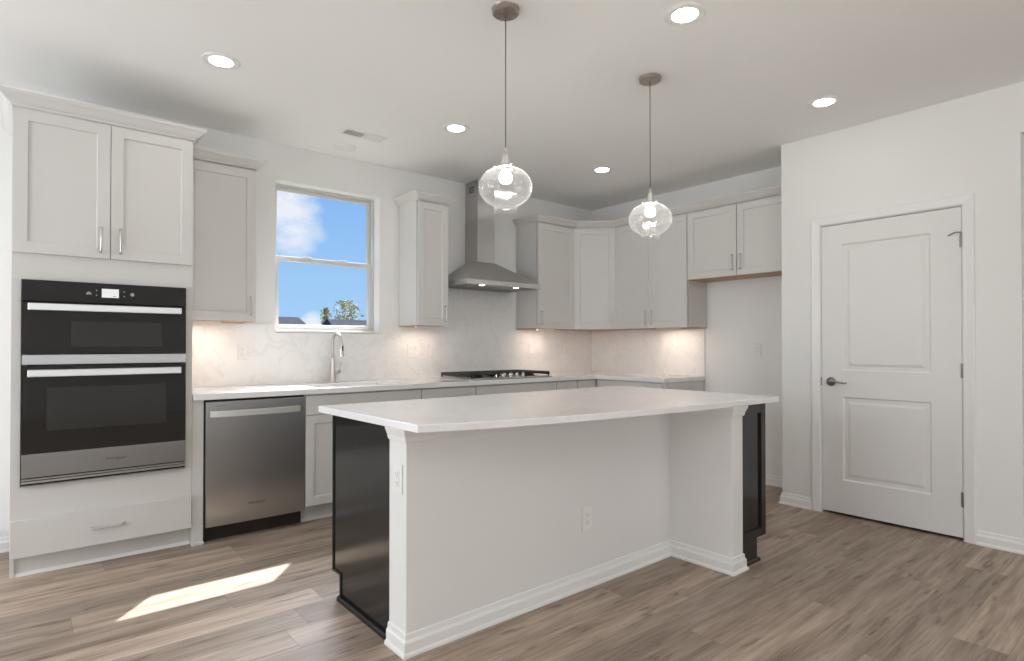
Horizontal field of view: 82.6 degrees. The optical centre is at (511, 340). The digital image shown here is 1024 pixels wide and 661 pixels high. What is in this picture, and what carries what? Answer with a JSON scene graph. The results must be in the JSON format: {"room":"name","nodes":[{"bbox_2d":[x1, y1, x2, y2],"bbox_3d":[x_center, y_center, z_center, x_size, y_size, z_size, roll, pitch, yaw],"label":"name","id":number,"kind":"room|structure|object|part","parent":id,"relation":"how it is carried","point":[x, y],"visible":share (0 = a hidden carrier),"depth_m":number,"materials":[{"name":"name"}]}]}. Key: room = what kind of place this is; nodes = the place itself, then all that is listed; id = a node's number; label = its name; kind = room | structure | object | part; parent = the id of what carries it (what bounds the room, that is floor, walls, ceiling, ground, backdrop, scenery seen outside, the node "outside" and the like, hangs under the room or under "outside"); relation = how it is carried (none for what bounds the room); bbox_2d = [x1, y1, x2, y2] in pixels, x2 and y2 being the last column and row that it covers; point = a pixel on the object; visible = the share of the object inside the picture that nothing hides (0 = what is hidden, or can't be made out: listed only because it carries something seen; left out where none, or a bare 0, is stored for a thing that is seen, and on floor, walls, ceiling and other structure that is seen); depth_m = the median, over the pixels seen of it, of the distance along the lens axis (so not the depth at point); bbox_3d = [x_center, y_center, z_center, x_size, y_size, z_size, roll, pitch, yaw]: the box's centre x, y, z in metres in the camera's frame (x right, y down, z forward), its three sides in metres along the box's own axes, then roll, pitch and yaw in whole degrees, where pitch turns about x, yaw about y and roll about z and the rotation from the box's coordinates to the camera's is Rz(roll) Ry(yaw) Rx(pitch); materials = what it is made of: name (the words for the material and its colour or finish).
{"room":"kitchen","nodes":[
{"label":"kitchen","id":0,"kind":"room"},
{"bbox_2d":[0,83,590,536],"bbox_3d":[-1.617,-0.123,4.645,8.950,2.740,0.150,0,-1,-40],"label":"wall","id":1,"kind":"structure","parent":0,"point":[286,165],"depth_m":4.58,"materials":[{"name":"paint"}]},
{"bbox_2d":[0,536,8,552],"bbox_3d":[-3.923,1.187,2.606,2.550,0.086,0.022,0,-1,-40],"label":"baseboard","id":2,"kind":"structure","parent":1,"relation":"attached to","point":[4,541],"depth_m":3.40,"materials":[{"name":"paint"}]},
{"bbox_2d":[192,146,267,322],"bbox_3d":[-1.992,-0.681,3.988,0.499,1.106,0.385,0,-1,-40],"label":"upper cabinet","id":3,"kind":"object","parent":1,"relation":"attached to","point":[224,183],"visible":0.79,"depth_m":3.88,"materials":[{"name":"paint"}]},
{"bbox_2d":[192,321,220,322],"bbox_3d":[-2.075,-0.122,3.906,0.220,0.014,0.040,0,-1,-40],"label":"light","id":4,"kind":"object","parent":3,"relation":"attached to","point":[192,321],"visible":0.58,"depth_m":3.90,"materials":[{"name":"white plastic"}]},
{"bbox_3d":[-1.992,-1.203,3.992,0.499,0.062,0.384,0,-1,-40],"label":"crown molding","id":5,"kind":"part","parent":3,"relation":"part of","materials":[{"name":"paint"}]},
{"bbox_3d":[-1.775,-0.234,3.967,0.010,0.134,0.037,0,-1,-40],"label":"handle","id":6,"kind":"part","parent":3,"relation":"part of","materials":[{"name":"silver metal"}]},
{"bbox_2d":[275,183,380,333],"bbox_3d":[-1.501,-0.634,4.734,0.869,1.157,0.168,0,-1,-40],"label":"window","id":7,"kind":"structure","parent":1,"relation":"in","point":[279,328],"depth_m":4.82,"materials":[{"name":"plastic"}]},
{"bbox_3d":[-1.547,-0.908,4.791,0.813,0.578,0.022,0,-1,-40],"label":"sash","id":8,"kind":"part","parent":7,"relation":"part of","materials":[{"name":"plastic"}]},
{"bbox_3d":[-1.531,-0.373,4.768,0.813,0.564,0.022,0,-1,-40],"label":"sash","id":9,"kind":"part","parent":7,"relation":"part of","materials":[{"name":"glass"}]},
{"bbox_3d":[-1.485,-0.066,4.710,0.869,0.019,0.118,0,-1,-40],"label":"sill","id":10,"kind":"part","parent":7,"relation":"part of","materials":[{"name":"paint"}]},
{"bbox_2d":[393,190,457,326],"bbox_3d":[-0.747,-0.672,5.023,0.412,1.106,0.385,0,-1,-40],"label":"upper cabinet","id":11,"kind":"object","parent":1,"relation":"attached to","point":[423,215],"visible":0.99,"depth_m":4.93,"materials":[{"name":"paint"}]},
{"bbox_2d":[414,326,436,327],"bbox_3d":[-0.743,-0.112,5.013,0.200,0.014,0.040,0,-1,-40],"label":"light","id":12,"kind":"object","parent":11,"relation":"attached to","point":[414,326],"visible":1,"depth_m":4.99,"materials":[{"name":"white plastic"}]},
{"bbox_3d":[-0.747,-1.194,5.027,0.412,0.062,0.384,0,-1,-40],"label":"crown molding","id":13,"kind":"part","parent":11,"relation":"part of","materials":[{"name":"paint"}]},
{"bbox_3d":[-0.666,-0.639,4.925,0.294,1.034,0.019,0,-1,-40],"label":"door","id":14,"kind":"part","parent":11,"relation":"part of","materials":[{"name":"paint"}]},
{"bbox_2d":[192,288,704,386],"bbox_3d":[-0.237,-0.076,4.751,4.180,0.818,1.449,0,-1,-40],"label":"backsplash","id":15,"kind":"structure","parent":1,"relation":"attached to","point":[480,334],"depth_m":5.38,"materials":[{"name":"stone"}]},
{"bbox_2d":[237,344,247,359],"bbox_3d":[-1.958,0.084,4.238,0.070,0.115,0.009,0,-1,-40],"label":"wall outlet","id":16,"kind":"object","parent":15,"relation":"attached to","point":[242,349],"visible":1,"depth_m":4.23,"materials":[{"name":"white plastic"}]},
{"bbox_2d":[240,347,244,355],"bbox_3d":[-1.957,0.084,4.236,0.034,0.068,0.002,0,-1,-40],"label":"receptacle","id":17,"kind":"object","parent":16,"relation":"attached to","point":[242,349],"depth_m":4.23,"materials":[{"name":"white plastic"}]},
{"bbox_2d":[408,344,418,356],"bbox_3d":[-0.868,0.092,5.143,0.116,0.115,0.011,0,-1,-40],"label":"light switch","id":18,"kind":"object","parent":15,"relation":"attached to","point":[413,349],"visible":1,"depth_m":5.14,"materials":[{"name":"white plastic"}]},
{"bbox_2d":[429,344,435,356],"bbox_3d":[-0.720,0.093,5.267,0.070,0.115,0.009,0,-1,-40],"label":"wall outlet","id":19,"kind":"object","parent":15,"relation":"attached to","point":[432,347],"visible":1,"depth_m":5.26,"materials":[{"name":"white plastic"}]},
{"bbox_2d":[529,343,534,353],"bbox_3d":[0.209,0.086,6.038,0.070,0.115,0.011,0,-1,-40],"label":"light switch","id":20,"kind":"object","parent":15,"relation":"attached to","point":[531,345],"visible":1,"depth_m":6.03,"materials":[{"name":"white plastic"}]},
{"bbox_2d":[448,180,540,292],"bbox_3d":[-0.209,-0.983,5.408,0.850,1.003,0.484,0,-1,-40],"label":"range hood","id":21,"kind":"object","parent":1,"relation":"attached to","point":[480,272],"visible":0.98,"depth_m":5.42,"materials":[{"name":"silver metal"}]},
{"bbox_2d":[516,221,574,329],"bbox_3d":[0.358,-0.644,5.955,0.512,1.066,0.363,0,-1,-40],"label":"upper cabinet","id":22,"kind":"object","parent":1,"relation":"attached to","point":[545,252],"visible":0.97,"depth_m":5.83,"materials":[{"name":"paint"}]},
{"bbox_3d":[0.446,-0.631,5.850,0.506,1.034,0.019,0,-1,-40],"label":"door","id":23,"kind":"part","parent":22,"relation":"part of","materials":[{"name":"paint"}]},
{"bbox_2d":[512,184,780,227],"bbox_3d":[1.226,-1.191,5.469,2.557,0.062,0.710,0,-1,29],"label":"crown molding","id":24,"kind":"structure","parent":22,"relation":"attached to","point":[772,190],"depth_m":5.51,"materials":[{"name":"paint"}]},
{"bbox_2d":[571,227,622,330],"bbox_3d":[0.869,-0.642,6.212,0.615,1.066,0.620,0,-1,-40],"label":"upper cabinet","id":25,"kind":"object","parent":1,"relation":"attached to","point":[594,247],"visible":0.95,"depth_m":5.99,"materials":[{"name":"paint"}]},
{"bbox_2d":[0,0,1023,210],"bbox_3d":[1.317,-1.583,1.128,8.950,0.120,9.330,0,-1,-40],"label":"ceiling","id":26,"kind":"structure","parent":0,"point":[736,86],"depth_m":3.25,"materials":[{"name":"paint"}]},
{"bbox_2d":[201,52,240,69],"bbox_3d":[-1.569,-1.503,3.143,0.192,0.006,0.192,0,-1,-40],"label":"recessed light","id":27,"kind":"object","parent":26,"relation":"in","point":[214,59],"visible":1,"depth_m":3.13,"materials":[{"name":"white plastic"}]},
{"bbox_2d":[333,143,356,151],"bbox_3d":[-1.295,-1.488,4.515,0.176,0.012,0.176,0,-1,-40],"label":"cover plate","id":28,"kind":"object","parent":26,"relation":"attached to","point":[341,147],"visible":1,"depth_m":4.49,"materials":[{"name":"white plastic"}]},
{"bbox_2d":[339,128,387,142],"bbox_3d":[-1.082,-1.492,4.256,0.330,0.008,0.130,0,-1,-40],"label":"ceiling vent","id":29,"kind":"object","parent":26,"relation":"in","point":[347,131],"visible":1,"depth_m":4.24,"materials":[{"name":"white plastic"}]},
{"bbox_2d":[442,123,469,132],"bbox_3d":[-0.396,-1.494,4.114,0.192,0.006,0.192,0,-1,-40],"label":"recessed light","id":30,"kind":"object","parent":26,"relation":"in","point":[450,127],"visible":1,"depth_m":4.11,"materials":[{"name":"white plastic"}]},
{"bbox_2d":[479,1,531,206],"bbox_3d":[-0.029,-1.047,2.656,0.243,0.926,0.243,0,-1,-40],"label":"pendant light","id":31,"kind":"object","parent":26,"relation":"hanging from","point":[505,11],"visible":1,"depth_m":2.64,"materials":[{"name":"silver glass"}]},
{"bbox_2d":[494,148,513,183],"bbox_3d":[-0.023,-0.794,2.650,0.097,0.164,0.093,0,-1,-40],"label":"bulb","id":32,"kind":"object","parent":31,"relation":"attached to","point":[505,177],"depth_m":2.64,"materials":[{"name":"white glass"}]},
{"bbox_3d":[-0.029,-0.691,2.652,0.243,0.214,0.243,0,-1,-40],"label":"glass globe","id":33,"kind":"part","parent":31,"relation":"part of"},
{"bbox_3d":[-0.029,-1.179,2.657,0.005,0.610,0.005,0,-1,-40],"label":"cord","id":34,"kind":"part","parent":31,"relation":"part of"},
{"bbox_2d":[591,166,612,172],"bbox_3d":[0.786,-1.486,5.087,0.192,0.006,0.192,0,-1,-40],"label":"recessed light","id":35,"kind":"object","parent":26,"relation":"in","point":[602,169],"visible":1,"depth_m":5.07,"materials":[{"name":"white plastic"}]},
{"bbox_2d":[629,73,671,234],"bbox_3d":[0.790,-1.041,3.336,0.243,0.926,0.243,0,-1,-40],"label":"pendant light","id":36,"kind":"object","parent":26,"relation":"hanging from","point":[648,79],"visible":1,"depth_m":3.32,"materials":[{"name":"silver metal"}]},
{"bbox_2d":[641,188,657,216],"bbox_3d":[0.797,-0.788,3.330,0.097,0.164,0.093,0,-1,-40],"label":"socket","id":37,"kind":"object","parent":36,"relation":"attached to","point":[650,210],"depth_m":3.32,"materials":[{"name":"silver metal"}]},
{"bbox_3d":[0.790,-1.173,3.337,0.005,0.610,0.005,0,-1,-40],"label":"cord","id":38,"kind":"part","parent":36,"relation":"part of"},
{"bbox_2d":[664,2,706,25],"bbox_3d":[0.802,-1.506,2.701,0.192,0.006,0.192,0,-1,-40],"label":"recessed light","id":39,"kind":"object","parent":26,"relation":"in","point":[684,14],"visible":1,"depth_m":2.69,"materials":[{"name":"white plastic"}]},
{"bbox_2d":[807,95,840,108],"bbox_3d":[1.965,-1.498,3.672,0.192,0.006,0.192,0,-1,-40],"label":"recessed light","id":40,"kind":"object","parent":26,"relation":"in","point":[825,101],"visible":1,"depth_m":3.67,"materials":[{"name":"white plastic"}]},
{"bbox_2d":[0,485,1023,660],"bbox_3d":[1.317,1.277,1.103,8.950,0.120,9.330,0,-1,-40],"label":"floor","id":41,"kind":"structure","parent":0,"point":[827,585],"depth_m":2.65,"materials":[{"name":"wood"}]},
{"bbox_2d":[0,86,206,578],"bbox_3d":[-2.409,-0.012,3.443,0.943,2.498,0.682,0,-1,-40],"label":"tall cabinet","id":42,"kind":"object","parent":41,"relation":"on","point":[93,202],"visible":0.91,"depth_m":3.19,"materials":[{"name":"paint"}]},
{"bbox_3d":[-2.392,-0.823,3.110,0.411,0.743,0.019,0,-1,-40],"label":"door","id":43,"kind":"part","parent":42,"relation":"part of","materials":[{"name":"paint"}]},
{"bbox_3d":[-2.236,1.022,3.223,0.823,0.190,0.019,0,-1,-40],"label":"drawer","id":44,"kind":"part","parent":42,"relation":"part of","materials":[{"name":"paint"}]},
{"bbox_3d":[-2.251,-0.550,3.191,0.010,0.144,0.037,0,-1,-40],"label":"handle","id":45,"kind":"part","parent":42,"relation":"part of","materials":[{"name":"silver metal"}]},
{"bbox_3d":[-2.275,1.226,3.287,0.809,0.018,0.014,0,-1,-40],"label":"shoe molding","id":46,"kind":"part","parent":42,"relation":"part of","materials":[{"name":"paint"}]},
{"bbox_2d":[21,279,185,487],"bbox_3d":[-2.376,0.224,3.404,0.745,1.067,0.574,0,-1,-40],"label":"wall oven","id":47,"kind":"object","parent":42,"relation":"in","point":[103,395],"visible":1,"depth_m":3.19,"materials":[{"name":"black glass"}]},
{"bbox_3d":[-2.229,0.362,3.227,0.745,0.455,0.031,0,-1,-40],"label":"oven door","id":48,"kind":"part","parent":47,"relation":"part of","materials":[{"name":"black glass"}]},
{"bbox_3d":[-2.229,0.103,3.228,0.745,0.051,0.032,0,-1,-40],"label":"steel trim","id":49,"kind":"part","parent":47,"relation":"part of","materials":[{"name":"silver metal"}]},
{"bbox_3d":[-2.209,0.173,3.198,0.693,0.038,0.043,0,-1,-40],"label":"handle","id":50,"kind":"part","parent":47,"relation":"part of","materials":[{"name":"silver metal"}]},
{"bbox_3d":[-2.229,-0.060,3.230,0.745,0.270,0.031,0,-1,-40],"label":"microwave door","id":51,"kind":"part","parent":47,"relation":"part of","materials":[{"name":"black glass"}]},
{"bbox_3d":[-2.230,-0.256,3.233,0.745,0.110,0.029,0,-1,-40],"label":"control panel","id":52,"kind":"part","parent":47,"relation":"part of","materials":[{"name":"black glass"}]},
{"bbox_3d":[-2.209,-0.171,3.201,0.693,0.038,0.043,0,-1,-40],"label":"handle","id":53,"kind":"part","parent":47,"relation":"part of","materials":[{"name":"silver metal"}]},
{"bbox_3d":[-2.409,-1.230,3.454,0.943,0.064,0.682,0,-1,-40],"label":"crown molding","id":54,"kind":"part","parent":42,"relation":"part of","materials":[{"name":"paint"}]},
{"bbox_3d":[-2.219,1.022,3.203,0.160,0.009,0.037,0,-1,-40],"label":"handle","id":55,"kind":"part","parent":42,"relation":"part of","materials":[{"name":"silver metal"}]},
{"bbox_3d":[-2.181,-0.550,3.248,0.010,0.144,0.037,0,-1,-40],"label":"handle","id":56,"kind":"part","parent":42,"relation":"part of","materials":[{"name":"silver metal"}]},
{"bbox_3d":[-2.075,-0.820,3.373,0.406,0.743,0.019,0,-1,-40],"label":"door","id":57,"kind":"part","parent":42,"relation":"part of","materials":[{"name":"paint"}]},
{"bbox_2d":[189,400,203,546],"bbox_3d":[-2.081,0.802,3.740,0.062,0.874,0.597,0,-1,-40],"label":"end panel","id":58,"kind":"object","parent":41,"relation":"on","point":[196,530],"visible":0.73,"depth_m":3.52,"materials":[{"name":"paint"}]},
{"bbox_3d":[-1.894,1.228,3.511,0.062,0.020,0.012,0,-1,-40],"label":"molding","id":59,"kind":"part","parent":58,"relation":"part of","materials":[{"name":"paint"}]},
{"bbox_2d":[203,395,304,540],"bbox_3d":[-1.797,0.806,3.927,0.609,0.871,0.622,0,-1,-40],"label":"dishwasher","id":60,"kind":"object","parent":41,"relation":"on","point":[254,448],"visible":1,"depth_m":3.70,"materials":[{"name":"silver metal"}]},
{"bbox_3d":[-1.678,1.187,3.780,0.609,0.105,0.015,0,-1,-40],"label":"toe panel","id":61,"kind":"part","parent":60,"relation":"part of","materials":[{"name":"black metal"}]},
{"bbox_3d":[-1.613,0.453,3.706,0.545,0.040,0.043,0,-1,-40],"label":"handle","id":62,"kind":"part","parent":60,"relation":"part of","materials":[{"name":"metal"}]},
{"bbox_2d":[301,389,420,521],"bbox_3d":[-1.228,0.808,4.426,0.900,0.874,0.648,0,-1,-40],"label":"base cabinet","id":63,"kind":"object","parent":41,"relation":"on","point":[318,425],"visible":0.18,"depth_m":4.01,"materials":[{"name":"paint"}]},
{"bbox_3d":[-1.098,1.235,4.265,0.899,0.018,0.013,0,-1,-40],"label":"shoe molding","id":64,"kind":"part","parent":63,"relation":"part of","materials":[{"name":"paint"}]},
{"bbox_3d":[-1.222,0.817,4.067,0.445,0.611,0.019,0,-1,-40],"label":"door","id":65,"kind":"part","parent":63,"relation":"part of","materials":[{"name":"paint"}]},
{"bbox_2d":[192,371,704,400],"bbox_3d":[-0.236,0.353,4.746,4.179,0.038,1.450,0,-1,-40],"label":"countertop","id":66,"kind":"structure","parent":63,"relation":"on","point":[267,390],"depth_m":4.52,"materials":[{"name":"white stone"}]},
{"bbox_2d":[329,333,343,382],"bbox_3d":[-1.350,0.136,4.560,0.176,0.392,0.109,0,-1,42],"label":"faucet","id":67,"kind":"object","parent":66,"relation":"on","point":[332,377],"visible":1,"depth_m":4.56,"materials":[{"name":"silver metal"}]},
{"bbox_3d":[-1.377,0.215,4.617,0.030,0.096,0.061,0,-1,42],"label":"lever","id":68,"kind":"part","parent":67,"relation":"part of","materials":[{"name":"silver metal"}]},
{"bbox_2d":[439,370,551,379],"bbox_3d":[-0.139,0.313,5.346,0.916,0.051,0.515,0,-1,-40],"label":"gas cooktop","id":69,"kind":"object","parent":66,"relation":"in","point":[491,374],"visible":1,"depth_m":5.20,"materials":[{"name":"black metal"}]},
{"bbox_2d":[420,386,474,398],"bbox_3d":[-0.682,0.812,4.880,0.516,0.874,0.648,0,-1,-40],"label":"drawer","id":70,"kind":"object","parent":41,"relation":"on","point":[440,392],"visible":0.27,"depth_m":4.64,"materials":[{"name":"paint"}]},
{"bbox_2d":[475,381,555,394],"bbox_3d":[-0.128,0.816,5.340,0.922,0.874,0.648,0,-1,-40],"label":"base cabinet","id":71,"kind":"object","parent":41,"relation":"on","point":[550,385],"visible":0.03,"depth_m":5.09,"materials":[{"name":"paint"}]},
{"bbox_2d":[318,386,778,659],"bbox_3d":[0.283,0.777,3.080,2.222,0.914,1.214,0,-1,-40],"label":"kitchen island","id":72,"kind":"object","parent":41,"relation":"on","point":[484,530],"visible":1,"depth_m":2.71,"materials":[{"name":"paint"}]},
{"bbox_2d":[393,463,402,494],"bbox_3d":[-0.454,0.549,2.312,0.009,0.115,0.070,0,-1,-40],"label":"wall outlet","id":73,"kind":"object","parent":72,"relation":"attached to","point":[397,469],"visible":1,"depth_m":2.30,"materials":[{"name":"white plastic"}]},
{"bbox_2d":[395,470,398,487],"bbox_3d":[-0.456,0.549,2.310,0.002,0.068,0.034,0,-1,-40],"label":"receptacle","id":74,"kind":"object","parent":73,"relation":"attached to","point":[396,471],"depth_m":2.31,"materials":[{"name":"white plastic"}]},
{"bbox_2d":[318,386,778,432],"bbox_3d":[0.295,0.335,3.070,2.222,0.030,1.176,0,-1,-40],"label":"island countertop","id":75,"kind":"structure","parent":72,"relation":"on","point":[519,409],"depth_m":2.78,"materials":[{"name":"white stone"}]},
{"bbox_3d":[0.383,0.377,2.750,1.916,0.057,0.406,0,-1,-35],"label":"cap molding","id":76,"kind":"part","parent":72,"relation":"part of","materials":[{"name":"paint"}]},
{"bbox_3d":[0.383,1.188,2.743,1.916,0.086,0.406,0,-1,-35],"label":"molding","id":77,"kind":"part","parent":72,"relation":"part of","materials":[{"name":"paint"}]},
{"bbox_2d":[582,506,591,530],"bbox_3d":[0.376,0.890,2.914,0.070,0.115,0.009,0,-1,-40],"label":"wall outlet","id":78,"kind":"object","parent":72,"relation":"attached to","point":[586,511],"visible":1,"depth_m":2.91,"materials":[{"name":"white plastic"}]},
{"bbox_2d":[585,511,589,525],"bbox_3d":[0.377,0.890,2.912,0.034,0.068,0.002,0,-1,-40],"label":"receptacle","id":79,"kind":"object","parent":78,"relation":"attached to","point":[587,513],"depth_m":2.91,"materials":[{"name":"white plastic"}]},
{"bbox_3d":[1.341,0.794,3.257,0.289,0.882,0.012,0,-1,-40],"label":"panel frame","id":80,"kind":"part","parent":72,"relation":"part of","materials":[{"name":"black wood"}]},
{"bbox_2d":[555,380,576,389],"bbox_3d":[0.336,0.820,5.726,0.279,0.874,0.648,0,-1,-40],"label":"base cabinet","id":81,"kind":"object","parent":41,"relation":"on","point":[568,384],"visible":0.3,"depth_m":5.50,"materials":[{"name":"paint"}]},
{"bbox_2d":[576,379,595,387],"bbox_3d":[0.553,0.821,5.906,0.282,0.874,0.648,0,-1,-40],"label":"base cabinet","id":82,"kind":"object","parent":41,"relation":"on","point":[587,383],"visible":0.06,"depth_m":5.68,"materials":[{"name":"paint"}]},
{"bbox_2d":[596,379,609,386],"bbox_3d":[1.100,0.821,5.886,0.635,0.874,0.189,0,-1,-40],"label":"base cabinet","id":83,"kind":"object","parent":41,"relation":"on","point":[599,382],"visible":0.06,"depth_m":5.71,"materials":[{"name":"paint"}]},
{"bbox_2d":[609,380,703,390],"bbox_3d":[1.359,0.818,5.555,0.655,0.874,0.645,0,-1,-40],"label":"base cabinet","id":84,"kind":"object","parent":41,"relation":"on","point":[687,385],"visible":0.04,"depth_m":5.35,"materials":[{"name":"paint"}]},
{"bbox_3d":[1.135,0.453,5.386,0.019,0.131,0.616,0,-1,-40],"label":"drawer","id":85,"kind":"part","parent":84,"relation":"part of","materials":[{"name":"paint"}]},
{"bbox_2d":[591,166,782,476],"bbox_3d":[1.727,-0.113,5.753,0.120,2.740,2.420,0,-1,-40],"label":"wall","id":86,"kind":"structure","parent":0,"point":[742,313],"depth_m":5.24,"materials":[{"name":"paint"}]},
{"bbox_2d":[615,212,706,329],"bbox_3d":[1.433,-0.646,5.732,0.362,1.066,0.853,0,-1,-40],"label":"upper cabinet","id":87,"kind":"object","parent":86,"relation":"attached to","point":[653,290],"visible":0.97,"depth_m":5.59,"materials":[{"name":"paint"}]},
{"bbox_3d":[1.192,-0.632,5.808,0.019,1.034,0.422,0,-1,-40],"label":"door","id":88,"kind":"part","parent":87,"relation":"part of","materials":[{"name":"paint"}]},
{"bbox_3d":[1.464,-0.634,5.481,0.019,1.034,0.422,0,-1,-40],"label":"door","id":89,"kind":"part","parent":87,"relation":"part of","materials":[{"name":"paint"}]},
{"bbox_2d":[656,328,681,329],"bbox_3d":[1.513,-0.107,5.628,0.040,0.014,0.260,0,-1,-40],"label":"light","id":90,"kind":"object","parent":87,"relation":"attached to","point":[662,328],"visible":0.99,"depth_m":5.60,"materials":[{"name":"white plastic"}]},
{"bbox_2d":[687,194,781,282],"bbox_3d":[2.010,-0.867,5.040,0.362,0.636,0.949,0,-1,-40],"label":"upper cabinet","id":91,"kind":"object","parent":86,"relation":"attached to","point":[740,240],"visible":0.88,"depth_m":4.95,"materials":[{"name":"paint"}]},
{"bbox_3d":[1.756,-0.853,5.132,0.019,0.604,0.476,0,-1,-40],"label":"door","id":92,"kind":"part","parent":91,"relation":"part of","materials":[{"name":"paint"}]},
{"bbox_3d":[2.058,-0.856,4.768,0.019,0.604,0.458,0,-1,-40],"label":"door","id":93,"kind":"part","parent":91,"relation":"part of","materials":[{"name":"paint"}]},
{"bbox_2d":[754,343,760,355],"bbox_3d":[2.159,0.086,5.130,0.009,0.115,0.070,0,-1,-40],"label":"wall outlet","id":94,"kind":"object","parent":86,"relation":"attached to","point":[757,346],"visible":1,"depth_m":5.12,"materials":[{"name":"white plastic"}]},
{"bbox_2d":[755,346,758,353],"bbox_3d":[2.157,0.086,5.128,0.002,0.068,0.034,0,-1,-40],"label":"receptacle","id":95,"kind":"object","parent":94,"relation":"attached to","point":[756,347],"depth_m":5.13,"materials":[{"name":"white plastic"}]},
{"bbox_2d":[781,81,1023,538],"bbox_3d":[4.223,-0.146,1.957,0.115,2.740,6.610,0,-1,-40],"label":"wall","id":96,"kind":"structure","parent":0,"point":[974,143],"depth_m":3.62,"materials":[{"name":"paint"}]},
{"bbox_2d":[766,474,811,509],"bbox_3d":[2.016,1.206,4.888,0.527,0.086,1.182,0,-1,-40],"label":"baseboard","id":97,"kind":"structure","parent":96,"relation":"attached to","point":[804,502],"depth_m":4.40,"materials":[{"name":"paint"}]},
{"bbox_2d":[811,193,976,543],"bbox_3d":[2.537,0.173,3.937,0.174,2.136,0.962,0,-1,-40],"label":"door","id":98,"kind":"structure","parent":96,"relation":"in","point":[893,358],"depth_m":3.87,"materials":[{"name":"paint"}]},
{"bbox_3d":[2.299,0.297,4.135,0.063,0.064,0.153,0,-1,-40],"label":"handle","id":99,"kind":"part","parent":98,"relation":"part of","materials":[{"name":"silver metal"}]},
{"bbox_3d":[2.516,-0.234,3.937,0.006,0.835,0.463,0,-1,-40],"label":"raised panel","id":100,"kind":"part","parent":98,"relation":"part of","materials":[{"name":"paint"}]},
{"bbox_3d":[2.516,0.695,3.929,0.006,0.528,0.463,0,-1,-40],"label":"raised panel","id":101,"kind":"part","parent":98,"relation":"part of","materials":[{"name":"paint"}]},
{"bbox_2d":[976,530,1023,554],"bbox_3d":[2.935,1.194,3.478,0.137,0.086,0.238,0,-1,-40],"label":"baseboard","id":102,"kind":"structure","parent":96,"relation":"attached to","point":[983,538],"depth_m":3.44,"materials":[{"name":"paint"}]},
{"label":"outside","id":103,"kind":"structure","parent":0,"visible":0},
{"bbox_3d":[-53.870,3.061,127.382,240.000,0.300,255.170,0,-1,-40],"label":"ground","id":104,"kind":"structure","parent":103,"visible":0},
{"bbox_2d":[278,317,306,328],"bbox_3d":[-28.387,-0.079,56.377,16.400,4.750,9.000,0,-1,-40],"label":"house","id":105,"kind":"structure","parent":104,"relation":"on","point":[281,320],"depth_m":59.80,"materials":[{"name":"grey"}]},
{"bbox_2d":[320,307,331,323],"bbox_3d":[-31.187,-1.436,97.669,2.271,8.194,2.363,0,-1,-40],"label":"tree","id":106,"kind":"object","parent":104,"relation":"on","point":[326,311],"visible":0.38,"depth_m":97.35,"materials":[{"name":"green plant"}]},
{"bbox_2d":[321,319,366,329],"bbox_3d":[-12.890,0.082,69.255,19.300,4.650,9.000,0,-1,-40],"label":"house","id":107,"kind":"structure","parent":104,"relation":"on","point":[341,322],"depth_m":63.74,"materials":[{"name":"grey"}]},
{"bbox_2d":[331,300,364,319],"bbox_3d":[-22.117,-1.440,77.771,4.654,7.858,4.344,0,0,6],"label":"tree","id":108,"kind":"object","parent":104,"relation":"on","point":[348,305],"visible":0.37,"depth_m":77.63,"materials":[{"name":"green plant"}]}
]}

